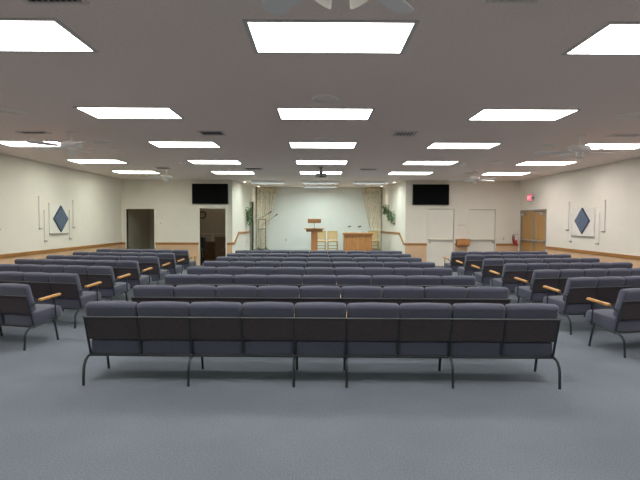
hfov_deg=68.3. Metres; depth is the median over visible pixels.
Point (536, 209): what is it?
trim
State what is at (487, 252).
cushion
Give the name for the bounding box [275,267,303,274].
cushion
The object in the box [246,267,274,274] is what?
cushion
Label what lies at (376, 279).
cushion
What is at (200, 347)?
seat cushion
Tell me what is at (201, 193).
television
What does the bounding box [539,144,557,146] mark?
ceiling speaker
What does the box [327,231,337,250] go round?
wooden chair
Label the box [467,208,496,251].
door
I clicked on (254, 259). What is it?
cushion
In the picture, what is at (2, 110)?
grille
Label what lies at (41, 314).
seat cushion
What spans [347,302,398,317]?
cushion
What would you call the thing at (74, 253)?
cushion
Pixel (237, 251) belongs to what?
cushion
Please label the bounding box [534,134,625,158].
ceiling fan
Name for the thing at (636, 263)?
trim
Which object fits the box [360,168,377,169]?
ceiling vent
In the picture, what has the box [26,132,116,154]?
ceiling fan
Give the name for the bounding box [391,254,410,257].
cushion
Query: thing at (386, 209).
plant
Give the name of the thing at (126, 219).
trim
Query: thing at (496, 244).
trim
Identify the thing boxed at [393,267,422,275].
cushion
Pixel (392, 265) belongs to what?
cushion
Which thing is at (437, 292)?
cushion
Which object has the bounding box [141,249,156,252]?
cushion
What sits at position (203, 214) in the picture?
wall clock
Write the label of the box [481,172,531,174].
recessed light
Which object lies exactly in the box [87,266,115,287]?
cushion
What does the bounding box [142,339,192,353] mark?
seat cushion
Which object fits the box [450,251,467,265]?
cushion
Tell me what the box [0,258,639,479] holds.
floor
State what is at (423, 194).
television
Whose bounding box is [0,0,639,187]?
ceiling
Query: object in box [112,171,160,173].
recessed light
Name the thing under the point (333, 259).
cushion
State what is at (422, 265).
cushion
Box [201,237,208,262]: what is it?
office chair
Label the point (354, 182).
stage light
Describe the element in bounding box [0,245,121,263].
wainscoting
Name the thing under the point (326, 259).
cushion
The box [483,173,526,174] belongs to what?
diffuser
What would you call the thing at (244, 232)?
trim
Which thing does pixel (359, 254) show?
cushion
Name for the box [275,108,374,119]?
recessed light
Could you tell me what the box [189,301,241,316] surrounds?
cushion
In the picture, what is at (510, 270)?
cushion
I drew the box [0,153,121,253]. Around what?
wall
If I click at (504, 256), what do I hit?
cushion
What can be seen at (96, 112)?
recessed light
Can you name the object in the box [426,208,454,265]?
door
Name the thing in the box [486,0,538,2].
ceiling vent
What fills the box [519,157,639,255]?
wall
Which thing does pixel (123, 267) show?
cushion
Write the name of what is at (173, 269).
seat cushion
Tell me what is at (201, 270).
cushion
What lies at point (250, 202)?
door
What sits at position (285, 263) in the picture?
cushion
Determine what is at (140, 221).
wall
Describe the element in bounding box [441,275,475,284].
cushion
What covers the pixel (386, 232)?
trim
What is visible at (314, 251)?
cushion
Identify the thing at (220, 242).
base cabinet
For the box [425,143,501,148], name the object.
recessed light
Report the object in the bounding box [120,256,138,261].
cushion
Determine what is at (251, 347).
seat cushion
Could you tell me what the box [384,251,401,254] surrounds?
cushion
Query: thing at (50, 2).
ceiling vent
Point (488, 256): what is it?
cushion
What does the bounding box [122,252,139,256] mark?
cushion
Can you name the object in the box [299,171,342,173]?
recessed light
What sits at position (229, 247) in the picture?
trim
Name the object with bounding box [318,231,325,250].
wooden chair
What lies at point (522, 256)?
cushion
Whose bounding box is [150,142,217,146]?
diffuser
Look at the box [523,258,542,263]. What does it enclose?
cushion
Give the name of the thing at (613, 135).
ceiling vent
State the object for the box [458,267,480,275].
seat cushion
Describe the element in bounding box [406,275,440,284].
cushion
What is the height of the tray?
0.159 m
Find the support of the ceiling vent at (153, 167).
in the ceiling
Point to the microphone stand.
(265, 248)
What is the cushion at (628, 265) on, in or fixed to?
on the upholstered bench at (524, 271)
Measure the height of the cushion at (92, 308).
0.383 m
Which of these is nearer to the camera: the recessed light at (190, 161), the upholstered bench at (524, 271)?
the upholstered bench at (524, 271)
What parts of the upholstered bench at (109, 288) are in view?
rail, armrest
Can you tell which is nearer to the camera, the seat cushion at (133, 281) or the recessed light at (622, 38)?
the recessed light at (622, 38)
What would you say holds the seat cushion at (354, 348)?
on the upholstered bench at (115, 328)
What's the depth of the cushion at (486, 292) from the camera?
5.63 m
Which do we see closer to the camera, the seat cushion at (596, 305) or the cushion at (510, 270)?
the seat cushion at (596, 305)
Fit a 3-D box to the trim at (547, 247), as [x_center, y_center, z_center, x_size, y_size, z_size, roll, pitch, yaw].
[7.154,0.584,5.809,0.028,0.090,18.090,0,2,0]
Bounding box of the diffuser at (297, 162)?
[296,161,346,163]
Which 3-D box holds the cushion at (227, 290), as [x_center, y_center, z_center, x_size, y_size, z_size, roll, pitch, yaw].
[-1.007,0.738,5.757,0.495,0.383,0.205,0,2,1]
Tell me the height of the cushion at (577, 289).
0.383 m
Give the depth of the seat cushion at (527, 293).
7.88 m
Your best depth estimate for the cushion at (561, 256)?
11.61 m
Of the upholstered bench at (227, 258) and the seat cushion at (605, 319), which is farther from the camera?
the upholstered bench at (227, 258)
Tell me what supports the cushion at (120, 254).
on the upholstered bench at (164, 258)
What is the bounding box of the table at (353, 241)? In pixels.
[342,232,372,252]
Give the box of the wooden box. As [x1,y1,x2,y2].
[455,239,469,245]
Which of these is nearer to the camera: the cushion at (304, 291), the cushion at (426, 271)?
the cushion at (304, 291)
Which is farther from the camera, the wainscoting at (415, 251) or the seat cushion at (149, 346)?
the wainscoting at (415, 251)
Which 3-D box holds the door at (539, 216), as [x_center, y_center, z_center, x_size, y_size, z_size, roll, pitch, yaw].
[7.100,0.026,15.345,0.187,1.948,0.849,0,2,0]
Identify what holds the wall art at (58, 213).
attached to the wall at (98, 205)
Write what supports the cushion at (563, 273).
on the upholstered bench at (557, 279)
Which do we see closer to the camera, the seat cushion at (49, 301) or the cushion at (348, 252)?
the seat cushion at (49, 301)
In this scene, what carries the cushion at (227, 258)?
on the upholstered bench at (227, 258)
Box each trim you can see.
[0,242,122,258]
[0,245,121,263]
[125,208,155,248]
[155,242,198,244]
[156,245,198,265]
[198,207,226,265]
[201,233,225,240]
[227,245,231,253]
[232,231,249,244]
[249,200,253,249]
[381,231,404,244]
[405,243,426,245]
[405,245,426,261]
[455,246,466,251]
[496,244,518,245]
[496,246,517,251]
[520,209,546,250]
[546,246,639,259]
[546,249,639,267]
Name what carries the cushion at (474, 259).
on the upholstered bench at (474, 259)
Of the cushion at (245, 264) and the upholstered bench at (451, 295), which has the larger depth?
the cushion at (245, 264)
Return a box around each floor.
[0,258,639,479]
[254,250,383,253]
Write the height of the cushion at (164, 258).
0.383 m
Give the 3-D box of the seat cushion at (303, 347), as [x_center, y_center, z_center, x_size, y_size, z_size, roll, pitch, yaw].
[0.007,1.027,4.849,0.495,0.201,0.502,0,2,1]
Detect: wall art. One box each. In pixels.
[48,203,68,233]
[571,207,595,236]
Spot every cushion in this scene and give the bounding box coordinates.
[0,264,19,271]
[0,271,24,280]
[0,283,35,311]
[4,304,61,325]
[14,259,34,264]
[19,264,42,271]
[24,272,50,281]
[33,297,53,304]
[34,259,54,264]
[41,265,64,272]
[46,255,64,259]
[50,273,82,296]
[54,259,74,265]
[56,291,100,307]
[64,255,82,259]
[64,265,87,273]
[73,252,89,255]
[74,260,95,266]
[82,255,101,260]
[85,301,137,315]
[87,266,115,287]
[89,252,105,255]
[91,339,142,353]
[92,282,129,295]
[95,260,115,266]
[96,249,111,252]
[101,256,119,260]
[106,252,122,256]
[111,249,126,252]
[116,260,140,277]
[119,275,151,286]
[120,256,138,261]
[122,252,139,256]
[126,249,141,252]
[133,285,174,296]
[137,301,189,339]
[139,252,156,256]
[139,256,160,271]
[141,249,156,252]
[141,269,168,279]
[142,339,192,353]
[157,249,172,252]
[157,253,175,266]
[160,265,183,273]
[164,274,198,283]
[172,250,189,261]
[174,285,215,296]
[176,261,195,268]
[187,266,215,274]
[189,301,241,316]
[193,340,241,354]
[199,274,233,283]
[203,261,228,267]
[216,256,238,261]
[216,267,245,274]
[216,285,257,296]
[227,253,246,257]
[229,261,254,267]
[233,274,267,283]
[235,250,253,253]
[239,257,261,261]
[242,302,293,316]
[244,340,293,354]
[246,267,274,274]
[247,253,267,256]
[254,250,271,253]
[255,261,280,267]
[257,285,298,297]
[262,257,284,262]
[268,253,287,257]
[268,275,301,284]
[272,250,290,253]
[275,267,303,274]
[281,261,305,268]
[285,257,306,262]
[288,253,307,258]
[291,250,308,255]
[295,302,345,340]
[296,340,344,354]
[299,286,340,297]
[302,275,336,284]
[305,267,333,274]
[306,261,331,266]
[308,257,329,261]
[309,250,327,253]
[309,253,328,256]
[328,250,345,253]
[329,253,348,257]
[330,257,352,262]
[332,261,357,267]
[334,267,362,275]
[337,275,370,284]
[341,286,382,297]
[347,251,364,255]
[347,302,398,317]
[347,341,396,355]
[350,253,369,257]
[353,257,375,262]
[358,262,382,268]
[363,267,392,275]
[365,251,383,253]
[370,254,390,257]
[371,275,405,284]
[376,257,398,263]
[382,286,424,297]
[383,262,408,268]
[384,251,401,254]
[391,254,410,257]
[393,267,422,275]
[399,257,421,262]
[399,303,452,317]
[399,341,448,355]
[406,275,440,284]
[409,262,434,268]
[423,268,452,275]
[424,286,466,298]
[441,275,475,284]
[445,263,463,270]
[448,341,500,355]
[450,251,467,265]
[452,303,505,341]
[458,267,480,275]
[464,254,483,268]
[466,286,508,298]
[468,251,483,254]
[472,272,500,282]
[481,258,503,273]
[484,251,499,254]
[484,254,501,258]
[490,278,522,290]
[500,251,515,254]
[500,342,552,356]
[501,263,526,281]
[502,254,519,258]
[503,258,523,264]
[505,303,558,318]
[515,286,554,300]
[516,251,531,254]
[519,254,536,258]
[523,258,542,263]
[526,263,548,270]
[530,269,559,290]
[532,251,547,254]
[537,254,553,258]
[543,258,561,263]
[543,296,590,313]
[548,263,569,269]
[554,254,570,258]
[558,269,583,277]
[562,258,580,262]
[563,277,597,301]
[569,262,590,269]
[580,258,599,262]
[583,269,607,276]
[586,309,639,331]
[590,262,611,268]
[591,302,615,309]
[596,276,624,286]
[606,268,630,276]
[612,262,632,268]
[613,288,639,317]
[623,276,639,285]
[630,268,639,275]
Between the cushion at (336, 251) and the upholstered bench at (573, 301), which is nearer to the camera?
the upholstered bench at (573, 301)
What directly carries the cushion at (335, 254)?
on the upholstered bench at (239, 255)
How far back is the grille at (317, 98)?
5.66 m
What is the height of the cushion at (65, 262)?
0.383 m
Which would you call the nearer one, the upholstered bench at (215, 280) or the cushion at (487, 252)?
the upholstered bench at (215, 280)
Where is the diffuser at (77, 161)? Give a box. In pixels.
[69,160,123,162]
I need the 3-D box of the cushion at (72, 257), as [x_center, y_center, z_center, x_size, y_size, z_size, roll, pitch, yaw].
[-5.572,0.531,10.748,0.444,0.383,0.205,1,2,8]
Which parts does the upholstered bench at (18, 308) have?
seat rail, leg, rail, armrest, leg, arm post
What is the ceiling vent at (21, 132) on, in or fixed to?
in the ceiling
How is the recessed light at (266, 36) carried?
in the ceiling
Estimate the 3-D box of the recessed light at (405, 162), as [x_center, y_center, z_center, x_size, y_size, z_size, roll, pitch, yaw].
[2.729,-1.915,11.735,1.300,0.008,0.700,0,2,0]
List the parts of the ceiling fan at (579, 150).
blade, blade, blade, motor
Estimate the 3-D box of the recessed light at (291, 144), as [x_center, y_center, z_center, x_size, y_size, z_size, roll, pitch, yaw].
[0.053,-1.823,9.078,1.300,0.008,0.670,0,2,0]
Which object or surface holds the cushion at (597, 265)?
on the upholstered bench at (524, 271)
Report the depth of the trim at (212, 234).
20.56 m
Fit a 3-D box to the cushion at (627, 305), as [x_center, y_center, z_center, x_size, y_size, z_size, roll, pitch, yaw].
[3.753,0.758,5.643,0.444,0.383,0.205,0,2,-13]
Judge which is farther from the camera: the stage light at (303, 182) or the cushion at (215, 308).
the stage light at (303, 182)
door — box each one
[250,202,251,249]
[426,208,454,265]
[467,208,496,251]
[521,211,532,251]
[533,211,545,250]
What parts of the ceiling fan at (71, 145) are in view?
blade, blade, motor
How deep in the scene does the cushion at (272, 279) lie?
6.84 m
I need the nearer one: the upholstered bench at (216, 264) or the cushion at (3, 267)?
the cushion at (3, 267)
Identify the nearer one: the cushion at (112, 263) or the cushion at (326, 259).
the cushion at (112, 263)
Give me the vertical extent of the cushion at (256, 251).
0.383 m
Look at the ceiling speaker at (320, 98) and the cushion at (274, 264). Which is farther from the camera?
the cushion at (274, 264)
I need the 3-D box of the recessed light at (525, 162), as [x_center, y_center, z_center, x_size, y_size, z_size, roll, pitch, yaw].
[5.614,-1.906,11.750,1.290,0.008,0.700,0,2,0]
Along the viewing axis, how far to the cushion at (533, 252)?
12.78 m
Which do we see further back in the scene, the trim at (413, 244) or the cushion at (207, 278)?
the trim at (413, 244)
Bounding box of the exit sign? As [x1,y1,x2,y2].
[527,194,533,203]
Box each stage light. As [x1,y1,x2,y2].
[251,180,284,183]
[302,181,338,183]
[303,185,336,187]
[353,181,388,183]
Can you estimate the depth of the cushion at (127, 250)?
13.10 m
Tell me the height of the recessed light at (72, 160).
0.008 m
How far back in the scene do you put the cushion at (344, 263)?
9.17 m
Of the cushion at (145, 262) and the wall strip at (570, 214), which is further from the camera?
the wall strip at (570, 214)
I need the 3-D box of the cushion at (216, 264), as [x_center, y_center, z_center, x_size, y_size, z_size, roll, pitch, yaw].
[-2.031,0.599,9.297,0.495,0.383,0.205,0,2,1]
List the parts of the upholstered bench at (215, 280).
rail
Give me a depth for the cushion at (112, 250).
13.16 m
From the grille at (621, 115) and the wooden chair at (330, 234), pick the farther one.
the wooden chair at (330, 234)
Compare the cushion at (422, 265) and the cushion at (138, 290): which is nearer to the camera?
the cushion at (138, 290)
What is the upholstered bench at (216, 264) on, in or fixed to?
on the floor at (137, 418)
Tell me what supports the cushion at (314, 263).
on the upholstered bench at (216, 264)
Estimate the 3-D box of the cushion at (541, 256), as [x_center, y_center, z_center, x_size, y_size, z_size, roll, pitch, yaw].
[5.525,0.536,11.650,0.444,0.383,0.205,0,2,-7]
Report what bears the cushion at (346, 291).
on the upholstered bench at (451, 295)
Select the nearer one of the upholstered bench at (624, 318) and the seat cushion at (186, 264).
the upholstered bench at (624, 318)
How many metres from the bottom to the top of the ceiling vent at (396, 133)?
0.016 m
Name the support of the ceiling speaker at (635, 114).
attached to the ceiling
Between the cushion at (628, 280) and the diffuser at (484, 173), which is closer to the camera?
the cushion at (628, 280)
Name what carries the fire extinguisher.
attached to the wall at (504, 196)
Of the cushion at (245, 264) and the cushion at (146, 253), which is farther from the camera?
the cushion at (146, 253)
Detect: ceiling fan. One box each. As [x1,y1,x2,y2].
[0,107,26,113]
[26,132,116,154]
[141,169,186,182]
[261,0,413,15]
[449,171,494,183]
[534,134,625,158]
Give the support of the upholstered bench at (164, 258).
on the floor at (137, 418)
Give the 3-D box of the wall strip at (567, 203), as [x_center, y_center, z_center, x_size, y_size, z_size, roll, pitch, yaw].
[7.113,-0.682,13.556,0.036,0.820,0.130,0,2,0]
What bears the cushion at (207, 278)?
on the upholstered bench at (215, 280)
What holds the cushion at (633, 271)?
on the upholstered bench at (557, 279)
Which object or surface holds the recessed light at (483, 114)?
in the ceiling
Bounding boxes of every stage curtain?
[257,187,277,249]
[362,188,380,249]
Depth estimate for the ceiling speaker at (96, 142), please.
8.83 m
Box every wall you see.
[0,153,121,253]
[121,179,231,265]
[128,209,153,249]
[201,209,225,257]
[228,180,256,252]
[256,187,381,249]
[381,181,409,253]
[405,181,519,251]
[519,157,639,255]
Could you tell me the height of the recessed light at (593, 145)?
0.008 m
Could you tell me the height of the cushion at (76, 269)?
0.383 m
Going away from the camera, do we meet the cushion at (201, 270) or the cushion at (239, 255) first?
the cushion at (201, 270)
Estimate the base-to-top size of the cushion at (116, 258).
0.383 m
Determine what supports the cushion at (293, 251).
on the upholstered bench at (236, 251)
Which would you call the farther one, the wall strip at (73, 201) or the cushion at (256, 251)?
the wall strip at (73, 201)
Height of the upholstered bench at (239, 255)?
0.804 m
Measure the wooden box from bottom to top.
0.260 m
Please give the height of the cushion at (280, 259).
0.383 m
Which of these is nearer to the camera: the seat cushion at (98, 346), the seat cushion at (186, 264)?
the seat cushion at (98, 346)
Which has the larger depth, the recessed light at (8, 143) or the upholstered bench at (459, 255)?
the upholstered bench at (459, 255)
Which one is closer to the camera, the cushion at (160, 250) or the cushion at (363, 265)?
the cushion at (363, 265)
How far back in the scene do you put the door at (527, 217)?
16.25 m
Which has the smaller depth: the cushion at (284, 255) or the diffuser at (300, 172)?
the cushion at (284, 255)
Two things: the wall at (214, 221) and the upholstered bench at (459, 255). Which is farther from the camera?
the wall at (214, 221)
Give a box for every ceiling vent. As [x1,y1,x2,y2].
[15,131,50,133]
[23,0,89,4]
[153,167,170,168]
[197,131,225,135]
[244,168,262,169]
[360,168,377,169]
[391,131,417,135]
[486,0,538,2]
[607,134,639,136]
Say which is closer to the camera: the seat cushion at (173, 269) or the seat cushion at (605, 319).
the seat cushion at (605, 319)
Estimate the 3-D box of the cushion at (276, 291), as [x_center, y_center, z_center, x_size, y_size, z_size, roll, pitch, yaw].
[-0.504,0.740,5.751,0.495,0.383,0.205,0,2,1]
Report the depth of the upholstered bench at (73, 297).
7.06 m
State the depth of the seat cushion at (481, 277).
10.21 m
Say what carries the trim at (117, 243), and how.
attached to the wall at (98, 205)
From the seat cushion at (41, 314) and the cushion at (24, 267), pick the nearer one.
the seat cushion at (41, 314)
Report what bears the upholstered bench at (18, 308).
on the floor at (137, 418)
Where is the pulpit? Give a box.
[304,228,323,250]
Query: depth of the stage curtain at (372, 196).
20.17 m
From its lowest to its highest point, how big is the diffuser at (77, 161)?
0.006 m
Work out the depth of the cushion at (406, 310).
4.47 m
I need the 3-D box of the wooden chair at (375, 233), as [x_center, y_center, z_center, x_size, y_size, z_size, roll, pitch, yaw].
[2.169,0.066,19.096,0.430,0.847,0.517,0,2,0]
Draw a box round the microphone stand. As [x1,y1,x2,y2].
[259,214,277,249]
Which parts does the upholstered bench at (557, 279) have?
armrest, rail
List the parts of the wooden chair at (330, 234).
backrest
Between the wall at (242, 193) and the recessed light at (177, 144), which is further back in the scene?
the wall at (242, 193)
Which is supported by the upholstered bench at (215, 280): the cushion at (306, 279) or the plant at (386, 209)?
the cushion at (306, 279)
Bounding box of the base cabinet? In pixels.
[214,237,225,260]
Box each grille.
[0,109,23,112]
[315,96,336,101]
[619,114,639,117]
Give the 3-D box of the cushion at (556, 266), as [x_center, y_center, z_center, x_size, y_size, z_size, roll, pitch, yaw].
[4.601,0.628,9.153,0.444,0.383,0.205,0,2,-9]
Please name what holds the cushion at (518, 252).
on the upholstered bench at (459, 255)
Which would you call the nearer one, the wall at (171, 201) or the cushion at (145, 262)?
the cushion at (145, 262)
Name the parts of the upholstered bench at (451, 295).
rail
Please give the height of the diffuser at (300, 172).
0.006 m
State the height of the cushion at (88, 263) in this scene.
0.383 m
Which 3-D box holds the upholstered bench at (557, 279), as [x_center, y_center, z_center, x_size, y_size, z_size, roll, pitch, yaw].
[4.806,0.874,8.242,2.824,0.804,0.641,0,2,-10]
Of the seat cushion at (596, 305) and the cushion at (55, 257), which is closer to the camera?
the seat cushion at (596, 305)
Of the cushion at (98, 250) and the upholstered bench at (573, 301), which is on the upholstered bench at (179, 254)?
the cushion at (98, 250)
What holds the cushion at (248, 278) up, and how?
on the upholstered bench at (215, 280)
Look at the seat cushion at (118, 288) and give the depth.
8.22 m
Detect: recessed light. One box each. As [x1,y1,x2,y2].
[0,18,98,52]
[0,141,60,146]
[65,159,128,163]
[73,107,184,118]
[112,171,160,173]
[146,141,221,147]
[186,160,241,163]
[210,171,254,173]
[242,19,419,53]
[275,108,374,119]
[288,142,357,147]
[295,160,347,164]
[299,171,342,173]
[387,172,433,174]
[401,161,459,164]
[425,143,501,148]
[466,109,581,120]
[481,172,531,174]
[515,161,576,164]
[561,21,639,55]
[584,143,639,148]
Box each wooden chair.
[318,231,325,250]
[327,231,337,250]
[368,231,379,250]
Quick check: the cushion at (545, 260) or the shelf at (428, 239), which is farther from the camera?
the shelf at (428, 239)
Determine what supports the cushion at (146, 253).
on the upholstered bench at (164, 258)
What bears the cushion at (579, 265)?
on the upholstered bench at (524, 271)
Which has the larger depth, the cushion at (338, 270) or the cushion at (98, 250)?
the cushion at (98, 250)
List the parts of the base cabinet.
door, door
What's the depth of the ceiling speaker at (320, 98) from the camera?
5.64 m
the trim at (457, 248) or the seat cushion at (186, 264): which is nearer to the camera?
the seat cushion at (186, 264)
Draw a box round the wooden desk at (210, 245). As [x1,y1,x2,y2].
[203,241,214,259]
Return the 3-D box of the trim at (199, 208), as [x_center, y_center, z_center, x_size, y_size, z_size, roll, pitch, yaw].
[-3.814,-0.126,16.852,1.000,2.080,0.152,0,2,0]
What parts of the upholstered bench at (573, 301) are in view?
armrest, leg, seat rail, rail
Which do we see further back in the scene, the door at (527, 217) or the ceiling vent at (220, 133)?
the door at (527, 217)
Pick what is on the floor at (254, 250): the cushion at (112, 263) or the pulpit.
the pulpit
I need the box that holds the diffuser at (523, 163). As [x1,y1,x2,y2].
[518,162,574,164]
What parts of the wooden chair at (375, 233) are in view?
backrest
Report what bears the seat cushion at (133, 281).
on the upholstered bench at (121, 267)
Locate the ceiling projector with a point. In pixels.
(320, 174)
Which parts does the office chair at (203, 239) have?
backrest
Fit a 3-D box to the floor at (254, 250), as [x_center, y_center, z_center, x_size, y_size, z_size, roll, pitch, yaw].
[-0.050,0.669,18.914,6.011,0.360,2.850,0,2,0]
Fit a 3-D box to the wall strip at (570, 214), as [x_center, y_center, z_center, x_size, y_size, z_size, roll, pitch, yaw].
[7.112,-0.351,13.393,0.036,0.810,0.120,0,2,0]
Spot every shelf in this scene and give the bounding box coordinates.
[428,239,453,240]
[470,239,494,240]
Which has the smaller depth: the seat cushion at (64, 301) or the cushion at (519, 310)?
the cushion at (519, 310)
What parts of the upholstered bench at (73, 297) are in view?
rail, leg, armrest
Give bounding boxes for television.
[192,184,227,203]
[412,184,448,204]
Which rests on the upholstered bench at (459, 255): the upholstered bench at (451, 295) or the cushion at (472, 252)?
the cushion at (472, 252)
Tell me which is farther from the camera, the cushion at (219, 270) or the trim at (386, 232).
the trim at (386, 232)
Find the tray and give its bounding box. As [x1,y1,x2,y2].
[308,219,320,222]
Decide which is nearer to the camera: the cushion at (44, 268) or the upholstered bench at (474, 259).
the cushion at (44, 268)
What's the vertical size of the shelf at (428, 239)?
0.065 m
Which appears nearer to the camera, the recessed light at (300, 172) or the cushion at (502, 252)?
the cushion at (502, 252)
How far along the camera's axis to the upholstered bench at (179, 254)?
13.02 m
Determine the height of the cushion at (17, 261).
0.383 m
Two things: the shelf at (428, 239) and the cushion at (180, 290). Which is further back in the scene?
the shelf at (428, 239)
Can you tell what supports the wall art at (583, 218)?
attached to the wall at (617, 183)
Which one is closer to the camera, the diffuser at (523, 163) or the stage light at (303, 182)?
the diffuser at (523, 163)
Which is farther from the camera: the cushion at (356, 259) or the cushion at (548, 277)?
the cushion at (356, 259)
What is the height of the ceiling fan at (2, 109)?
0.014 m
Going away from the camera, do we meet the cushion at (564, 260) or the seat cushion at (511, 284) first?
the seat cushion at (511, 284)
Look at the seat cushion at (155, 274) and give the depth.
10.50 m
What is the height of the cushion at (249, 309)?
0.383 m
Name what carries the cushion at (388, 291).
on the upholstered bench at (451, 295)
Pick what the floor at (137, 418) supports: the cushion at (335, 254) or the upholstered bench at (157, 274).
the upholstered bench at (157, 274)
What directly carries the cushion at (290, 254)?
on the upholstered bench at (239, 255)
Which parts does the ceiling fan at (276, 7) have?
blade, lamp shade, lamp shade, blade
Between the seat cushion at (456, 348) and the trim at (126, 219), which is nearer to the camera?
the seat cushion at (456, 348)
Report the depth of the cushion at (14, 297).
5.79 m
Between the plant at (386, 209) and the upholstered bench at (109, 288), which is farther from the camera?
the plant at (386, 209)
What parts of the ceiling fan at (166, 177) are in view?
motor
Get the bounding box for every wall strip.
[38,196,41,228]
[43,210,47,241]
[69,210,71,238]
[72,200,75,227]
[566,202,569,230]
[569,213,571,241]
[595,213,599,244]
[601,200,605,231]
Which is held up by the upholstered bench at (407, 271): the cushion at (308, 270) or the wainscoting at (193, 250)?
the cushion at (308, 270)
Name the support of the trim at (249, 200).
attached to the wall at (242, 193)
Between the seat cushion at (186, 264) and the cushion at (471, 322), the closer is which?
the cushion at (471, 322)
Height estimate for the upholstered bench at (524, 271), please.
0.804 m
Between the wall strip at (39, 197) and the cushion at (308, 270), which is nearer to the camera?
the cushion at (308, 270)
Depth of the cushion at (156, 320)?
4.53 m
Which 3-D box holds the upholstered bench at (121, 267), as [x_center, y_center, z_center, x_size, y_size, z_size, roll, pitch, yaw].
[-4.881,0.783,9.729,2.824,0.804,0.641,1,2,9]
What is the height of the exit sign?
0.330 m
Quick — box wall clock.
[201,211,205,218]
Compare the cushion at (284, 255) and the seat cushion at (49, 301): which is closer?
the seat cushion at (49, 301)
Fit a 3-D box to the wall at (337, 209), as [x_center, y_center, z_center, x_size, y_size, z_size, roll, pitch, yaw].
[-0.055,-0.732,20.357,5.700,3.050,0.140,0,2,0]
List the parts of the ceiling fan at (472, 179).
motor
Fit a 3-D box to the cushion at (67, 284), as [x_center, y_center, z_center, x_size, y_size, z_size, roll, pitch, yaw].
[-3.787,0.678,7.049,0.444,0.383,0.205,1,2,12]
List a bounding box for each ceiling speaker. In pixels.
[92,141,110,143]
[312,95,339,102]
[315,137,332,140]
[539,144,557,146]
[616,112,639,118]
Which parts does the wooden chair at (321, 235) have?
backrest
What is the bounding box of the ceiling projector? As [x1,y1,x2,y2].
[315,167,326,177]
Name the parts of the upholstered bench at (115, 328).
leg, leg, leg, leg, leg, seat rail, rail, leg, leg, leg, leg, leg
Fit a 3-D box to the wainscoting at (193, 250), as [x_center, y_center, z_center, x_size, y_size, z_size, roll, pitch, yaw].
[-5.081,0.540,16.803,1.540,0.745,0.008,0,2,0]
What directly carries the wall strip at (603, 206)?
attached to the wall at (617, 183)
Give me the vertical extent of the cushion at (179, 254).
0.383 m
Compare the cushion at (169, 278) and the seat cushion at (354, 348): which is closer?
the seat cushion at (354, 348)
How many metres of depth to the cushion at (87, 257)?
10.59 m
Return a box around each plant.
[245,207,253,225]
[381,205,394,224]
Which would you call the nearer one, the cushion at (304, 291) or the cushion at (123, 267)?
the cushion at (304, 291)
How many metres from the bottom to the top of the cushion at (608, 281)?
0.383 m
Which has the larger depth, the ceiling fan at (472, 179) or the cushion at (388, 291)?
the ceiling fan at (472, 179)
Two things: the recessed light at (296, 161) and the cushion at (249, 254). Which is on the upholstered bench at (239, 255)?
the cushion at (249, 254)
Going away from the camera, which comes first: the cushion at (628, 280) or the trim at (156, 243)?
the cushion at (628, 280)
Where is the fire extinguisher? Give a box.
[512,234,517,244]
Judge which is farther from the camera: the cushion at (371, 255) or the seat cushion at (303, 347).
the cushion at (371, 255)
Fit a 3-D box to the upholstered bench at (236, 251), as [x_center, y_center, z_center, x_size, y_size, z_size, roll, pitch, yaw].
[-0.036,0.674,13.042,4.639,0.804,0.641,0,2,1]
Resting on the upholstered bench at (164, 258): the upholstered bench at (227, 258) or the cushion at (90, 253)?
the cushion at (90, 253)
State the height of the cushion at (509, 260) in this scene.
0.383 m
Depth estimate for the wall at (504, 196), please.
16.79 m
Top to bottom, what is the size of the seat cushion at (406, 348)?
0.201 m
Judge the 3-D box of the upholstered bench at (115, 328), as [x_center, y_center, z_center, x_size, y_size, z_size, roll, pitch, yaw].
[0.007,0.989,4.778,4.639,0.804,0.641,0,2,1]
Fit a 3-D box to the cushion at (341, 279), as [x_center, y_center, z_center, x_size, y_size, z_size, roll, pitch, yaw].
[0.496,0.698,6.918,0.495,0.383,0.205,0,2,1]
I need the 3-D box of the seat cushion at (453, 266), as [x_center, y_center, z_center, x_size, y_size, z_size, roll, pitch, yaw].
[3.681,0.734,12.877,0.444,0.201,0.502,0,2,-7]
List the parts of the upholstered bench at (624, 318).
leg, arm post, armrest, rail, leg, seat rail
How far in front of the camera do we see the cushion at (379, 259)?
10.34 m
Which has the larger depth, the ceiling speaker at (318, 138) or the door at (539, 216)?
the door at (539, 216)
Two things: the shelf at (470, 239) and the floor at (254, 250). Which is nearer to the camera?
the shelf at (470, 239)
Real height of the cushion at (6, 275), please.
0.383 m
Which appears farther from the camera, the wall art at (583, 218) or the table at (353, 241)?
the table at (353, 241)
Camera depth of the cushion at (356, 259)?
10.35 m
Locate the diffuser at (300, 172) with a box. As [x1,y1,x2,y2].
[300,172,341,173]
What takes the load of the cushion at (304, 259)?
on the upholstered bench at (227, 258)
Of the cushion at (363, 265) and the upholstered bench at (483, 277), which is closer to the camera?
the cushion at (363, 265)
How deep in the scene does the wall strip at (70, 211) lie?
13.22 m
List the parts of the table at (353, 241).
panel, panel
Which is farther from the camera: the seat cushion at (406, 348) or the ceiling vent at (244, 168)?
the ceiling vent at (244, 168)
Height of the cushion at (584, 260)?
0.383 m
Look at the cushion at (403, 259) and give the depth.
10.33 m
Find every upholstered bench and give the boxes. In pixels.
[0,264,130,310]
[0,271,101,328]
[0,283,61,350]
[14,259,151,287]
[46,255,169,288]
[73,252,184,273]
[81,301,562,389]
[96,249,196,269]
[130,285,511,312]
[162,274,477,293]
[187,266,452,276]
[203,261,434,273]
[216,256,421,265]
[227,253,410,261]
[235,250,401,256]
[443,251,547,275]
[456,254,570,275]
[471,258,599,286]
[489,262,632,291]
[514,268,639,316]
[543,276,639,334]
[586,288,639,357]
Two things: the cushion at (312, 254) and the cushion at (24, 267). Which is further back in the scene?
the cushion at (312, 254)
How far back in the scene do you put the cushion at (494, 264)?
10.12 m

